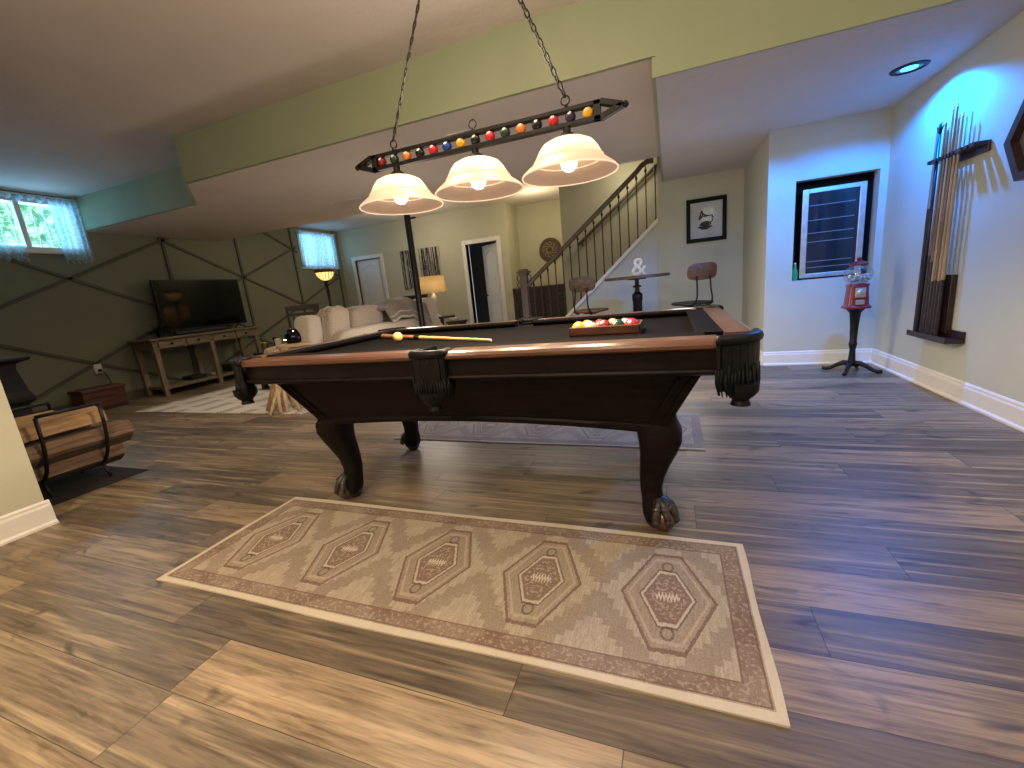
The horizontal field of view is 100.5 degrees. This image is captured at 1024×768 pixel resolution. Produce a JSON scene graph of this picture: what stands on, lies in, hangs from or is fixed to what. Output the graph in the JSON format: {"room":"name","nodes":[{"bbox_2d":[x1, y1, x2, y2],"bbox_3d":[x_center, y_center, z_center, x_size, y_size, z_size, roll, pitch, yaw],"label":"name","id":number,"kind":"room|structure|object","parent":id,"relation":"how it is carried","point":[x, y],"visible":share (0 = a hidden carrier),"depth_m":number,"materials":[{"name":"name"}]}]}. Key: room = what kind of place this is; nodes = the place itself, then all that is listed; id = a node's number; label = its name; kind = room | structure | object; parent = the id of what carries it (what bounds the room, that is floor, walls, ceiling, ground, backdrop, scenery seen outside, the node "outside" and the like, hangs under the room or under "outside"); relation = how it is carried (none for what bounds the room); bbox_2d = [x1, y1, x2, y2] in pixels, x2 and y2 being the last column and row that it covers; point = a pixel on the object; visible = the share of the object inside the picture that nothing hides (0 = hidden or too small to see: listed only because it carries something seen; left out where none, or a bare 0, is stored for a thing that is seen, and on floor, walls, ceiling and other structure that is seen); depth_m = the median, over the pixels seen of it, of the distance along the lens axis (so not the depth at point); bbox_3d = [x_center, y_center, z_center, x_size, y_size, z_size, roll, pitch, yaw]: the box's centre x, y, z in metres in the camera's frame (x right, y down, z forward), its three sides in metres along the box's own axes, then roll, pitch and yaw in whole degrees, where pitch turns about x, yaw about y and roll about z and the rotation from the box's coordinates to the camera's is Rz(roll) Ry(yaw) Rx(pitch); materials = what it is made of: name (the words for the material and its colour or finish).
{"room":"basement game room","nodes":[
{"label":"basement game room","id":0,"kind":"room"},
{"bbox_2d":[0,381,43,515],"bbox_3d":[-3.336,-0.114,0.383,0.150,2.700,3.685,-1,13,21],"label":"wall","id":1,"kind":"structure","parent":0,"point":[19,487],"depth_m":2.19,"materials":[{"name":"beige paint"}]},
{"bbox_2d":[0,499,58,546],"bbox_3d":[-3.126,1.127,0.634,0.030,0.138,3.700,-1,13,21],"label":"baseboard","id":2,"kind":"structure","parent":1,"relation":"attached to","point":[23,522],"depth_m":2.22,"materials":[{"name":"white paint"}]},
{"bbox_2d":[0,189,348,411],"bbox_3d":[-5.754,-1.022,5.561,0.160,2.700,11.900,-1,13,21],"label":"wall","id":3,"kind":"structure","parent":0,"point":[70,318],"depth_m":6.01,"materials":[{"name":"green paint"}]},
{"bbox_2d":[0,196,63,253],"bbox_3d":[-5.945,-1.897,5.126,0.255,0.645,1.170,-1,13,21],"label":"window","id":4,"kind":"structure","parent":3,"relation":"in","point":[14,205],"depth_m":5.14,"materials":[{"name":"white paint"}]},
{"bbox_2d":[0,191,76,201],"bbox_3d":[-5.854,-2.236,4.999,0.084,0.020,1.180,-1,13,21],"label":"curtain rod","id":5,"kind":"object","parent":3,"relation":"attached to","point":[0,191],"visible":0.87,"depth_m":5.17,"materials":[{"name":"white paint"}]},
{"bbox_2d":[0,244,29,261],"bbox_3d":[-5.864,-1.492,4.849,0.036,0.200,0.510,-1,13,21],"label":"lace curtain","id":6,"kind":"object","parent":5,"relation":"hanging from","point":[7,252],"visible":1,"depth_m":4.97,"materials":[{"name":"fabric"}]},
{"bbox_2d":[0,191,51,203],"bbox_3d":[-5.864,-2.167,4.877,0.036,0.099,0.880,-1,13,21],"label":"lace valance","id":7,"kind":"object","parent":5,"relation":"hanging from","point":[18,197],"visible":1,"depth_m":5.04,"materials":[{"name":"fabric"}]},
{"bbox_2d":[46,196,95,263],"bbox_3d":[-5.642,-1.952,5.457,0.036,0.810,0.305,-1,13,21],"label":"lace curtain","id":8,"kind":"object","parent":5,"relation":"hanging from","point":[72,234],"visible":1,"depth_m":5.45,"materials":[{"name":"fabric"}]},
{"bbox_2d":[33,374,233,413],"bbox_3d":[-5.692,0.331,5.416,0.018,0.120,11.040,-1,13,21],"label":"baseboard","id":9,"kind":"structure","parent":3,"relation":"attached to","point":[138,393],"depth_m":6.13,"materials":[{"name":"green paint"}]},
{"bbox_2d":[0,227,345,403],"bbox_3d":[-5.041,-1.515,7.211,0.024,2.624,6.177,-1,13,21],"label":"trim","id":10,"kind":"structure","parent":3,"relation":"attached to","point":[161,240],"depth_m":6.32,"materials":[{"name":"green paint"}]},
{"bbox_2d":[295,230,334,234],"bbox_3d":[-4.270,-3.283,9.244,0.084,0.020,1.080,-1,13,21],"label":"curtain rod","id":11,"kind":"object","parent":3,"relation":"attached to","point":[295,230],"visible":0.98,"depth_m":9.18,"materials":[{"name":"white paint"}]},
{"bbox_2d":[298,230,339,269],"bbox_3d":[-4.200,-2.905,9.321,0.036,0.800,1.050,-1,13,21],"label":"lace curtain","id":12,"kind":"object","parent":11,"relation":"hanging from","point":[319,251],"visible":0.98,"depth_m":9.28,"materials":[{"name":"fabric"}]},
{"bbox_2d":[0,0,656,231],"bbox_3d":[-1.627,-2.426,3.549,9.422,0.100,12.100,-1,13,21],"label":"ceiling","id":13,"kind":"structure","parent":0,"point":[95,95],"depth_m":2.92,"materials":[{"name":"paint"}]},
{"bbox_2d":[355,0,628,214],"bbox_3d":[-0.204,-1.493,1.831,1.340,1.248,0.411,-1,13,21],"label":"pendant","id":14,"kind":"object","parent":13,"relation":"hanging from","point":[570,158],"visible":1,"depth_m":1.91,"materials":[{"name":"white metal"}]},
{"bbox_2d":[86,56,658,240],"bbox_3d":[-2.088,-2.215,4.928,7.180,0.004,2.380,-1,13,21],"label":"ceiling","id":15,"kind":"structure","parent":0,"point":[296,190],"depth_m":4.14,"materials":[{"name":"paint"}]},
{"bbox_2d":[328,195,368,205],"bbox_3d":[-2.015,-2.314,5.381,0.600,0.013,0.200,-1,13,21],"label":"ceiling vent","id":16,"kind":"object","parent":15,"relation":"in","point":[361,198],"visible":0.74,"depth_m":5.36,"materials":[{"name":"metal"}]},
{"bbox_2d":[336,202,516,324],"bbox_3d":[-1.962,-2.269,9.490,4.200,2.700,0.140,-1,13,21],"label":"wall","id":17,"kind":"structure","parent":0,"point":[446,230],"depth_m":9.17,"materials":[{"name":"beige paint"}]},
{"bbox_2d":[351,253,388,304],"bbox_3d":[-3.208,-1.948,10.026,0.870,2.085,0.162,-1,13,21],"label":"trim","id":18,"kind":"structure","parent":17,"relation":"attached to","point":[380,255],"depth_m":9.79,"materials":[{"name":"white paint"}]},
{"bbox_2d":[357,258,385,304],"bbox_3d":[-3.201,-1.909,10.043,0.700,1.980,0.181,-1,13,21],"label":"door","id":19,"kind":"structure","parent":17,"relation":"in","point":[370,272],"depth_m":9.93,"materials":[{"name":"white paint"}]},
{"bbox_2d":[400,250,413,288],"bbox_3d":[-2.286,-2.536,9.448,0.330,0.820,0.031,-1,13,21],"label":"canvas","id":20,"kind":"object","parent":17,"relation":"attached to","point":[404,255],"visible":0.8,"depth_m":9.45,"materials":[{"name":"fabric"}]},
{"bbox_2d":[418,246,441,276],"bbox_3d":[-1.772,-2.544,9.254,0.510,0.820,0.031,-1,13,21],"label":"canvas","id":21,"kind":"object","parent":17,"relation":"attached to","point":[429,257],"visible":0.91,"depth_m":9.21,"materials":[{"name":"fabric"}]},
{"bbox_2d":[461,236,507,322],"bbox_3d":[-0.532,-1.990,9.018,0.870,2.085,0.162,-1,13,21],"label":"trim","id":22,"kind":"structure","parent":17,"relation":"attached to","point":[464,244],"depth_m":8.90,"materials":[{"name":"white paint"}]},
{"bbox_2d":[482,243,503,321],"bbox_3d":[-0.393,-2.000,9.222,0.179,1.970,0.689,-11,14,-24],"label":"door","id":23,"kind":"structure","parent":17,"relation":"in","point":[490,257],"depth_m":9.20,"materials":[{"name":"white paint"}]},
{"bbox_2d":[469,241,495,322],"bbox_3d":[-0.171,-2.623,10.285,1.700,2.700,0.050,-1,13,21],"label":"wall","id":24,"kind":"structure","parent":0,"point":[476,254],"depth_m":10.52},
{"bbox_2d":[0,363,1023,767],"bbox_3d":[-1.357,0.304,4.154,9.422,0.120,12.100,-1,13,21],"label":"floor","id":25,"kind":"structure","parent":0,"point":[877,518],"depth_m":1.40,"materials":[{"name":"wood"}]},
{"bbox_2d":[0,356,35,417],"bbox_3d":[-4.797,0.186,3.627,0.820,1.000,0.860,-1,13,21],"label":"wood stove","id":26,"kind":"object","parent":25,"relation":"on","point":[18,395],"visible":0.34,"depth_m":3.74,"materials":[{"name":"black metal"}]},
{"bbox_2d":[39,466,146,505],"bbox_3d":[-3.409,0.783,2.619,1.250,0.004,1.385,-1,13,21],"label":"mat","id":27,"kind":"object","parent":25,"relation":"on","point":[70,487],"visible":0.33,"depth_m":2.90,"materials":[{"name":"rubber"}]},
{"bbox_2d":[11,402,112,497],"bbox_3d":[-3.037,0.422,2.829,0.622,0.543,0.332,-1,13,21],"label":"log holder","id":28,"kind":"object","parent":27,"relation":"on","point":[35,419],"visible":0.47,"depth_m":2.69,"materials":[{"name":"black metal"}]},
{"bbox_2d":[33,442,124,485],"bbox_3d":[-3.011,0.594,2.606,0.162,0.145,1.020,-1,13,21],"label":"log","id":29,"kind":"object","parent":28,"relation":"on","point":[90,460],"visible":0.6,"depth_m":2.82,"materials":[{"name":"brown wood"}]},
{"bbox_2d":[24,420,133,468],"bbox_3d":[-2.971,0.453,2.590,0.237,0.160,1.045,-1,13,21],"label":"log","id":30,"kind":"object","parent":29,"relation":"on","point":[72,444],"visible":0.78,"depth_m":2.77,"materials":[{"name":"brown wood"}]},
{"bbox_2d":[16,406,107,443],"bbox_3d":[-2.925,0.263,2.740,0.155,0.125,0.440,-1,13,21],"label":"log","id":31,"kind":"object","parent":30,"relation":"on","point":[56,424],"visible":0.78,"depth_m":2.72,"materials":[{"name":"brown wood"}]},
{"bbox_3d":[-3.171,0.611,2.637,0.157,0.140,1.000,-1,13,21],"label":"log","id":32,"kind":"object","parent":28,"relation":"on","visible":0},
{"bbox_2d":[24,423,99,444],"bbox_3d":[-3.216,0.463,2.615,0.246,0.164,1.040,-1,13,21],"label":"log","id":33,"kind":"object","parent":32,"relation":"on","point":[95,424],"visible":0.06,"depth_m":2.88,"materials":[{"name":"brown wood"}]},
{"bbox_2d":[67,383,129,409],"bbox_3d":[-5.351,0.183,5.530,0.310,0.292,0.470,-1,13,21],"label":"wooden chest","id":34,"kind":"object","parent":25,"relation":"on","point":[112,395],"visible":0.89,"depth_m":5.46,"materials":[{"name":"brown wood"}]},
{"bbox_2d":[126,326,261,395],"bbox_3d":[-4.869,-0.411,6.784,0.515,0.815,1.730,-1,13,21],"label":"console table","id":35,"kind":"object","parent":25,"relation":"on","point":[154,345],"visible":0.88,"depth_m":6.37,"materials":[{"name":"brown wood"}]},
{"bbox_2d":[144,323,173,337],"bbox_3d":[-5.100,-0.776,6.146,0.362,0.212,0.343,-1,13,21],"label":"trailing plant","id":36,"kind":"object","parent":35,"relation":"on","point":[160,331],"visible":0.98,"depth_m":6.12,"materials":[{"name":"green plant"}]},
{"bbox_2d":[149,371,233,389],"bbox_3d":[-4.847,-0.122,6.850,0.440,0.040,1.600,-1,13,21],"label":"shelf","id":37,"kind":"object","parent":35,"relation":"attached to","point":[219,376],"depth_m":6.42,"materials":[{"name":"brown wood"}]},
{"bbox_2d":[182,373,206,379],"bbox_3d":[-4.943,-0.113,6.625,0.240,0.055,0.220,-1,13,21],"label":"media box","id":38,"kind":"object","parent":35,"relation":"on","point":[193,376],"visible":1,"depth_m":6.55,"materials":[{"name":"black plastic"}]},
{"bbox_2d":[149,279,246,330],"bbox_3d":[-4.955,-1.262,6.854,0.279,0.824,1.350,-1,13,21],"label":"television","id":39,"kind":"object","parent":35,"relation":"on","point":[193,303],"visible":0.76,"depth_m":6.76,"materials":[{"name":"black plastic"}]},
{"bbox_2d":[173,326,226,334],"bbox_3d":[-4.872,-0.839,6.674,0.090,0.062,0.800,-1,13,21],"label":"soundbar","id":40,"kind":"object","parent":35,"relation":"on","point":[201,330],"visible":0.91,"depth_m":6.60,"materials":[{"name":"black plastic"}]},
{"bbox_2d":[136,384,307,413],"bbox_3d":[-2.917,0.035,5.770,2.636,0.006,2.398,-1,13,21],"label":"area rug","id":41,"kind":"object","parent":25,"relation":"on","point":[223,400],"visible":0.29,"depth_m":5.09,"materials":[{"name":"fabric"}]},
{"bbox_2d":[266,342,309,415],"bbox_3d":[-2.346,-0.077,4.482,0.547,0.669,0.500,-14,15,-32],"label":"table","id":42,"kind":"object","parent":41,"relation":"on","point":[277,399],"visible":0.51,"depth_m":4.36,"materials":[{"name":"wood"}]},
{"bbox_2d":[284,328,300,343],"bbox_3d":[-2.344,-0.520,4.548,0.176,0.161,0.182,-1,13,21],"label":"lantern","id":43,"kind":"object","parent":42,"relation":"on","point":[291,335],"visible":0.97,"depth_m":4.49,"materials":[{"name":"black"}]},
{"bbox_2d":[285,303,318,327],"bbox_3d":[-3.242,-0.701,6.745,0.465,1.084,0.505,-12,14,-28],"label":"chair","id":44,"kind":"object","parent":41,"relation":"on","point":[307,306],"visible":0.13,"depth_m":6.41,"materials":[{"name":"brown wood"}]},
{"bbox_2d":[264,310,442,384],"bbox_3d":[-2.040,-0.602,6.025,1.152,0.927,2.531,-1,13,21],"label":"sofa","id":45,"kind":"object","parent":41,"relation":"on","point":[411,322],"visible":0.04,"depth_m":5.47,"materials":[{"name":"fabric"}]},
{"bbox_2d":[294,315,323,347],"bbox_3d":[-2.232,-0.565,4.706,0.218,0.385,0.340,-4,13,7],"label":"throw pillow","id":46,"kind":"object","parent":45,"relation":"on","point":[309,327],"visible":0.56,"depth_m":4.56,"materials":[{"name":"fabric"}]},
{"bbox_2d":[318,305,349,341],"bbox_3d":[-2.081,-0.665,4.997,0.230,0.502,0.504,-4,13,9],"label":"throw pillow","id":47,"kind":"object","parent":45,"relation":"on","point":[335,319],"visible":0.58,"depth_m":4.81,"materials":[{"name":"fabric"}]},
{"bbox_2d":[346,305,382,327],"bbox_3d":[-1.904,-0.787,5.471,0.256,0.445,0.659,-1,13,21],"label":"throw pillow","id":48,"kind":"object","parent":45,"relation":"on","point":[360,315],"visible":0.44,"depth_m":5.31,"materials":[{"name":"fabric"}]},
{"bbox_2d":[382,310,390,321],"bbox_3d":[-1.843,-0.820,5.917,0.277,0.494,0.740,-1,13,21],"label":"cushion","id":49,"kind":"object","parent":45,"relation":"on","point":[386,318],"depth_m":5.84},
{"bbox_2d":[373,296,433,325],"bbox_3d":[-1.685,-0.993,6.068,0.619,0.482,1.148,-1,13,21],"label":"throw blanket","id":50,"kind":"object","parent":45,"relation":"on","point":[396,308],"visible":0.77,"depth_m":5.83,"materials":[{"name":"fabric"}]},
{"bbox_2d":[413,298,436,315],"bbox_3d":[-1.394,-1.147,6.725,0.223,0.425,0.460,3,15,33],"label":"throw pillow","id":51,"kind":"object","parent":45,"relation":"on","point":[431,303],"visible":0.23,"depth_m":6.71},
{"bbox_2d":[313,269,334,306],"bbox_3d":[-2.925,-1.050,6.970,0.321,1.601,0.321,-1,13,21],"label":"floor lamp","id":52,"kind":"object","parent":25,"relation":"on","point":[325,275],"visible":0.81,"depth_m":6.75,"materials":[{"name":"brown metal"}]},
{"bbox_2d":[404,214,425,326],"bbox_3d":[-1.315,-1.340,5.964,0.230,2.289,0.200,-1,13,21],"label":"support pole","id":53,"kind":"object","parent":25,"relation":"on","point":[407,219],"visible":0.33,"depth_m":5.88,"materials":[{"name":"black metal"}]},
{"bbox_2d":[439,315,454,324],"bbox_3d":[-1.260,-0.820,7.352,0.480,0.670,0.440,-1,13,21],"label":"table","id":54,"kind":"object","parent":25,"relation":"on","point":[441,318],"visible":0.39,"depth_m":7.09,"materials":[{"name":"brown wood"}]},
{"bbox_2d":[419,275,446,316],"bbox_3d":[-1.326,-1.488,7.204,0.468,0.705,0.468,-1,13,21],"label":"table lamp","id":55,"kind":"object","parent":54,"relation":"on","point":[430,284],"visible":0.8,"depth_m":6.98,"materials":[{"name":"fabric"}]},
{"bbox_2d":[156,497,789,728],"bbox_3d":[-0.290,0.690,1.642,2.191,0.006,0.703,-1,13,21],"label":"runner rug","id":56,"kind":"object","parent":25,"relation":"on","point":[678,619],"visible":1,"depth_m":1.46,"materials":[{"name":"fabric"}]},
{"bbox_2d":[229,304,763,530],"bbox_3d":[-0.059,0.110,2.291,2.258,0.810,1.414,-1,13,21],"label":"pool table","id":57,"kind":"object","parent":25,"relation":"on","point":[531,371],"visible":0.99,"depth_m":1.67,"materials":[{"name":"brown wood"}]},
{"bbox_2d":[232,386,257,404],"bbox_3d":[-1.282,0.059,2.055,0.104,0.072,0.101,-1,13,21],"label":"basket","id":58,"kind":"object","parent":57,"relation":"on","point":[240,393],"depth_m":2.02,"materials":[{"name":"black leather"}]},
{"bbox_2d":[267,330,395,355],"bbox_3d":[-1.015,-0.243,2.556,0.085,0.036,0.980,-1,13,21],"label":"cushion","id":59,"kind":"object","parent":57,"relation":"on","point":[329,346],"depth_m":2.48,"materials":[{"name":"wood"}]},
{"bbox_2d":[267,346,436,356],"bbox_3d":[-0.752,-0.127,1.915,0.905,0.036,0.085,-1,13,21],"label":"cushion","id":60,"kind":"object","parent":57,"relation":"on","point":[431,347],"depth_m":1.87,"materials":[{"name":"wood"}]},
{"bbox_2d":[364,333,491,340],"bbox_3d":[-0.578,-0.281,2.532,0.030,0.031,1.418,-16,16,-40],"label":"stick","id":61,"kind":"object","parent":57,"relation":"on","point":[382,335],"visible":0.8,"depth_m":2.36,"materials":[{"name":"beige wood"}]},
{"bbox_2d":[420,393,444,410],"bbox_3d":[-0.302,0.064,1.649,0.104,0.072,0.101,-1,13,21],"label":"basket","id":62,"kind":"object","parent":57,"relation":"on","point":[434,401],"depth_m":1.61,"materials":[{"name":"black leather"}]},
{"bbox_2d":[395,321,517,333],"bbox_3d":[-0.398,-0.373,2.866,0.905,0.036,0.085,-1,13,21],"label":"cushion","id":63,"kind":"object","parent":57,"relation":"on","point":[509,324],"depth_m":2.82,"materials":[{"name":"grey fabric"}]},
{"bbox_2d":[454,332,704,347],"bbox_3d":[0.207,-0.141,1.553,0.905,0.036,0.085,-1,13,21],"label":"cushion","id":64,"kind":"object","parent":57,"relation":"on","point":[697,333],"depth_m":1.51,"materials":[{"name":"wood"}]},
{"bbox_2d":[569,320,642,337],"bbox_3d":[0.427,-0.251,1.923,0.304,0.042,0.188,-1,13,21],"label":"tray","id":65,"kind":"object","parent":57,"relation":"on","point":[628,329],"visible":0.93,"depth_m":1.84,"materials":[{"name":"brown wood"}]},
{"bbox_2d":[532,309,690,325],"bbox_3d":[0.561,-0.388,2.505,0.905,0.036,0.085,-1,13,21],"label":"cushion","id":66,"kind":"object","parent":57,"relation":"on","point":[677,312],"depth_m":2.46,"materials":[{"name":"grey fabric"}]},
{"bbox_2d":[686,309,723,335],"bbox_3d":[0.824,-0.271,1.863,0.085,0.036,0.980,-1,13,21],"label":"cushion","id":67,"kind":"object","parent":57,"relation":"on","point":[697,320],"depth_m":1.71,"materials":[{"name":"grey fabric"}]},
{"bbox_2d":[727,380,759,406],"bbox_3d":[0.702,0.028,1.307,0.104,0.072,0.101,-1,13,21],"label":"basket","id":68,"kind":"object","parent":57,"relation":"on","point":[740,392],"depth_m":1.27,"materials":[{"name":"black leather"}]},
{"bbox_2d":[513,284,566,319],"bbox_3d":[0.759,-1.521,8.795,1.340,1.020,0.510,-1,13,21],"label":"sideboard","id":69,"kind":"object","parent":25,"relation":"on","point":[545,290],"visible":0.44,"depth_m":8.55,"materials":[{"name":"brown wood"}]},
{"bbox_2d":[394,414,704,450],"bbox_3d":[0.226,0.312,3.115,2.131,0.006,0.688,-1,13,21],"label":"runner rug","id":70,"kind":"object","parent":25,"relation":"on","point":[489,432],"visible":0.42,"depth_m":2.95,"materials":[{"name":"fabric"}]},
{"bbox_2d":[516,158,657,317],"bbox_3d":[1.319,-1.822,6.491,2.379,2.490,1.005,-1,13,21],"label":"stair railing","id":71,"kind":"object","parent":25,"relation":"on","point":[525,284],"depth_m":6.07,"materials":[{"name":"brown wood"}]},
{"bbox_2d":[569,276,608,314],"bbox_3d":[1.026,-0.863,5.574,0.400,1.071,0.448,5,17,41],"label":"bar stool","id":72,"kind":"object","parent":25,"relation":"on","point":[585,283],"visible":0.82,"depth_m":5.36,"materials":[{"name":"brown wood"}]},
{"bbox_2d":[605,272,669,311],"bbox_3d":[1.555,-0.814,5.250,0.756,1.020,0.756,-1,13,21],"label":"bar table","id":73,"kind":"object","parent":25,"relation":"on","point":[637,296],"visible":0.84,"depth_m":5.13,"materials":[{"name":"brown wood"}]},
{"bbox_2d":[631,258,646,275],"bbox_3d":[1.513,-1.396,5.061,0.180,0.200,0.042,-3,13,14],"label":"sign","id":74,"kind":"object","parent":73,"relation":"on","point":[637,266],"visible":1,"depth_m":5.04,"materials":[{"name":"white metal"}]},
{"bbox_2d":[671,262,716,307],"bbox_3d":[2.182,-0.884,5.118,0.400,1.086,0.449,-8,13,-12],"label":"bar stool","id":75,"kind":"object","parent":25,"relation":"on","point":[706,270],"visible":0.77,"depth_m":4.86,"materials":[{"name":"brown wood"}]},
{"bbox_2d":[822,257,882,375],"bbox_3d":[2.969,-0.589,3.682,0.324,0.985,0.324,-4,13,7],"label":"machine","id":76,"kind":"object","parent":25,"relation":"on","point":[856,299],"visible":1,"depth_m":3.64,"materials":[{"name":"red metal"}]},
{"bbox_2d":[73,0,962,230],"bbox_3d":[-1.098,-2.471,4.954,9.022,0.521,3.220,-1,13,21],"label":"wall","id":77,"kind":"structure","parent":0,"point":[583,37],"depth_m":2.89,"materials":[{"name":"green paint"}]},
{"bbox_2d":[507,199,564,287],"bbox_3d":[2.331,-2.429,8.293,4.962,2.700,0.670,-1,13,21],"label":"wall","id":78,"kind":"structure","parent":0,"point":[530,224],"depth_m":8.98,"materials":[{"name":"beige paint"}]},
{"bbox_2d":[539,238,560,260],"bbox_3d":[0.797,-2.818,8.921,0.480,0.480,0.044,-1,13,21],"label":"wall medallion","id":79,"kind":"object","parent":78,"relation":"attached to","point":[548,247],"visible":0.82,"depth_m":8.92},
{"bbox_2d":[559,158,657,313],"bbox_3d":[2.795,-2.272,7.375,3.452,2.700,1.800,-1,13,21],"label":"wall","id":80,"kind":"structure","parent":0,"point":[578,203],"depth_m":6.81,"materials":[{"name":"beige paint"}]},
{"bbox_2d":[579,163,656,245],"bbox_3d":[1.647,-2.781,6.624,1.338,1.081,0.101,-1,13,21],"label":"wall handrail","id":81,"kind":"object","parent":80,"relation":"attached to","point":[651,170],"visible":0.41,"depth_m":6.57,"materials":[{"name":"wood"}]},
{"bbox_2d":[570,156,744,321],"bbox_3d":[1.650,-1.837,5.927,2.960,2.700,0.120,-1,13,21],"label":"wall","id":82,"kind":"structure","parent":0,"point":[664,249],"depth_m":5.63,"materials":[{"name":"beige paint"}]},
{"bbox_2d":[686,194,726,243],"bbox_3d":[2.492,-2.108,5.461,0.472,0.535,0.028,-1,13,21],"label":"framed print","id":83,"kind":"object","parent":82,"relation":"attached to","point":[706,218],"visible":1,"depth_m":5.46,"materials":[{"name":"paper"}]},
{"bbox_2d":[742,107,893,351],"bbox_3d":[3.146,-1.438,4.665,0.907,2.180,1.550,-1,13,21],"label":"wall","id":84,"kind":"structure","parent":0,"point":[798,315],"depth_m":4.02,"materials":[{"name":"beige paint"}]},
{"bbox_2d":[763,348,872,365],"bbox_3d":[2.976,-0.260,4.165,0.907,0.138,0.030,-1,13,21],"label":"baseboard","id":85,"kind":"structure","parent":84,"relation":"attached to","point":[810,357],"depth_m":4.17,"materials":[{"name":"white paint"}]},
{"bbox_2d":[795,181,867,278],"bbox_3d":[3.013,-1.442,4.054,0.490,0.805,0.210,-1,13,21],"label":"window","id":86,"kind":"structure","parent":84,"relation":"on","point":[830,219],"depth_m":3.97,"materials":[{"name":"glass"}]},
{"bbox_2d":[792,171,874,279],"bbox_3d":[3.019,-1.481,4.092,0.665,0.935,0.200,-1,13,21],"label":"frame","id":87,"kind":"object","parent":84,"relation":"attached to","point":[868,176],"visible":0.24,"depth_m":4.01,"materials":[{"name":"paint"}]},
{"bbox_2d":[656,0,1023,180],"bbox_3d":[2.288,-2.276,3.758,1.847,0.004,3.230,-1,13,21],"label":"ceiling","id":88,"kind":"structure","parent":0,"point":[713,118],"depth_m":2.88,"materials":[{"name":"paint"}]},
{"bbox_2d":[889,59,930,75],"bbox_3d":[2.643,-2.099,2.831,0.206,0.011,0.206,-1,13,21],"label":"recessed light","id":89,"kind":"object","parent":88,"relation":"in","point":[911,67],"visible":1,"depth_m":2.82,"materials":[{"name":"black metal"}]},
{"bbox_2d":[873,10,1023,402],"bbox_3d":[2.832,-1.156,2.324,0.150,2.700,11.900,-1,13,21],"label":"wall","id":90,"kind":"structure","parent":0,"point":[986,253],"depth_m":2.68,"materials":[{"name":"beige paint"}]},
{"bbox_2d":[869,348,1023,432],"bbox_3d":[2.121,0.611,0.619,0.030,0.138,7.480,-1,13,21],"label":"baseboard","id":91,"kind":"structure","parent":90,"relation":"attached to","point":[1010,412],"depth_m":2.80,"materials":[{"name":"white paint"}]},
{"bbox_2d":[906,139,991,343],"bbox_3d":[2.900,-0.904,2.860,0.103,1.208,0.495,-1,13,21],"label":"cue rack","id":92,"kind":"object","parent":90,"relation":"attached to","point":[947,335],"visible":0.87,"depth_m":2.83,"materials":[{"name":"brown wood"}]},
{"bbox_2d":[913,126,938,330],"bbox_3d":[2.953,-1.072,3.036,0.030,1.394,0.030,-1,13,21],"label":"stick","id":93,"kind":"object","parent":92,"relation":"in","point":[937,134],"visible":0.72,"depth_m":3.04,"materials":[{"name":"beige wood"}]},
{"bbox_2d":[916,122,944,331],"bbox_3d":[2.936,-1.067,3.000,0.023,1.405,0.081,-1,13,21],"label":"stick","id":94,"kind":"object","parent":92,"relation":"in","point":[940,128],"visible":0.93,"depth_m":2.99,"materials":[{"name":"black wood"}]},
{"bbox_2d":[919,119,947,331],"bbox_3d":[2.923,-1.059,2.957,0.028,1.409,0.030,-1,13,21],"label":"stick","id":95,"kind":"object","parent":92,"relation":"in","point":[946,120],"visible":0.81,"depth_m":2.95,"materials":[{"name":"beige wood"}]},
{"bbox_2d":[921,126,949,332],"bbox_3d":[2.913,-1.024,2.929,0.028,1.354,0.030,-1,13,21],"label":"stick","id":96,"kind":"object","parent":92,"relation":"in","point":[948,128],"visible":0.8,"depth_m":2.92,"materials":[{"name":"beige wood"}]},
{"bbox_2d":[906,329,965,343],"bbox_3d":[2.955,-0.354,2.982,0.103,0.076,0.495,-1,13,21],"label":"tray","id":97,"kind":"object","parent":92,"relation":"on","point":[946,336],"depth_m":2.86,"materials":[{"name":"brown wood"}]},
{"bbox_2d":[924,106,954,333],"bbox_3d":[2.895,-1.068,2.884,0.028,1.464,0.030,-1,13,21],"label":"stick","id":98,"kind":"object","parent":92,"relation":"in","point":[953,110],"visible":0.81,"depth_m":2.87,"materials":[{"name":"brown wood"}]},
{"bbox_2d":[927,102,959,333],"bbox_3d":[2.882,-1.062,2.850,0.028,1.469,0.030,-1,13,21],"label":"stick","id":99,"kind":"object","parent":92,"relation":"in","point":[957,107],"visible":0.8,"depth_m":2.84,"materials":[{"name":"beige wood"}]},
{"bbox_2d":[930,114,960,334],"bbox_3d":[2.873,-1.017,2.824,0.028,1.394,0.030,-1,13,21],"label":"stick","id":100,"kind":"object","parent":92,"relation":"in","point":[959,115],"visible":0.8,"depth_m":2.81,"materials":[{"name":"brown wood"}]},
{"bbox_2d":[933,112,964,335],"bbox_3d":[2.861,-1.008,2.790,0.028,1.394,0.030,-1,13,21],"label":"stick","id":101,"kind":"object","parent":92,"relation":"in","point":[949,226],"visible":0.93,"depth_m":2.81,"materials":[{"name":"brown wood"}]},
{"bbox_2d":[1003,100,1023,181],"bbox_3d":[2.643,-1.260,2.109,0.050,0.424,0.490,-1,13,21],"label":"mirror","id":102,"kind":"object","parent":90,"relation":"attached to","point":[1013,145],"visible":1,"depth_m":2.27,"materials":[{"name":"brown wood"}]},
{"bbox_2d":[1019,132,1023,154],"bbox_3d":[2.659,-1.260,2.103,0.008,0.338,0.390,-1,13,21],"label":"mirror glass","id":103,"kind":"object","parent":102,"relation":"attached to","point":[1021,134],"depth_m":2.26,"materials":[{"name":"silver glass"}]},
{"label":"outside","id":104,"kind":"structure","parent":0,"visible":0},
{"bbox_2d":[0,202,61,247],"bbox_3d":[-6.568,-1.973,5.339,0.001,1.400,2.070,-1,13,21],"label":"foliage","id":105,"kind":"object","parent":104,"point":[6,226],"depth_m":5.71,"materials":[{"name":"plant"}]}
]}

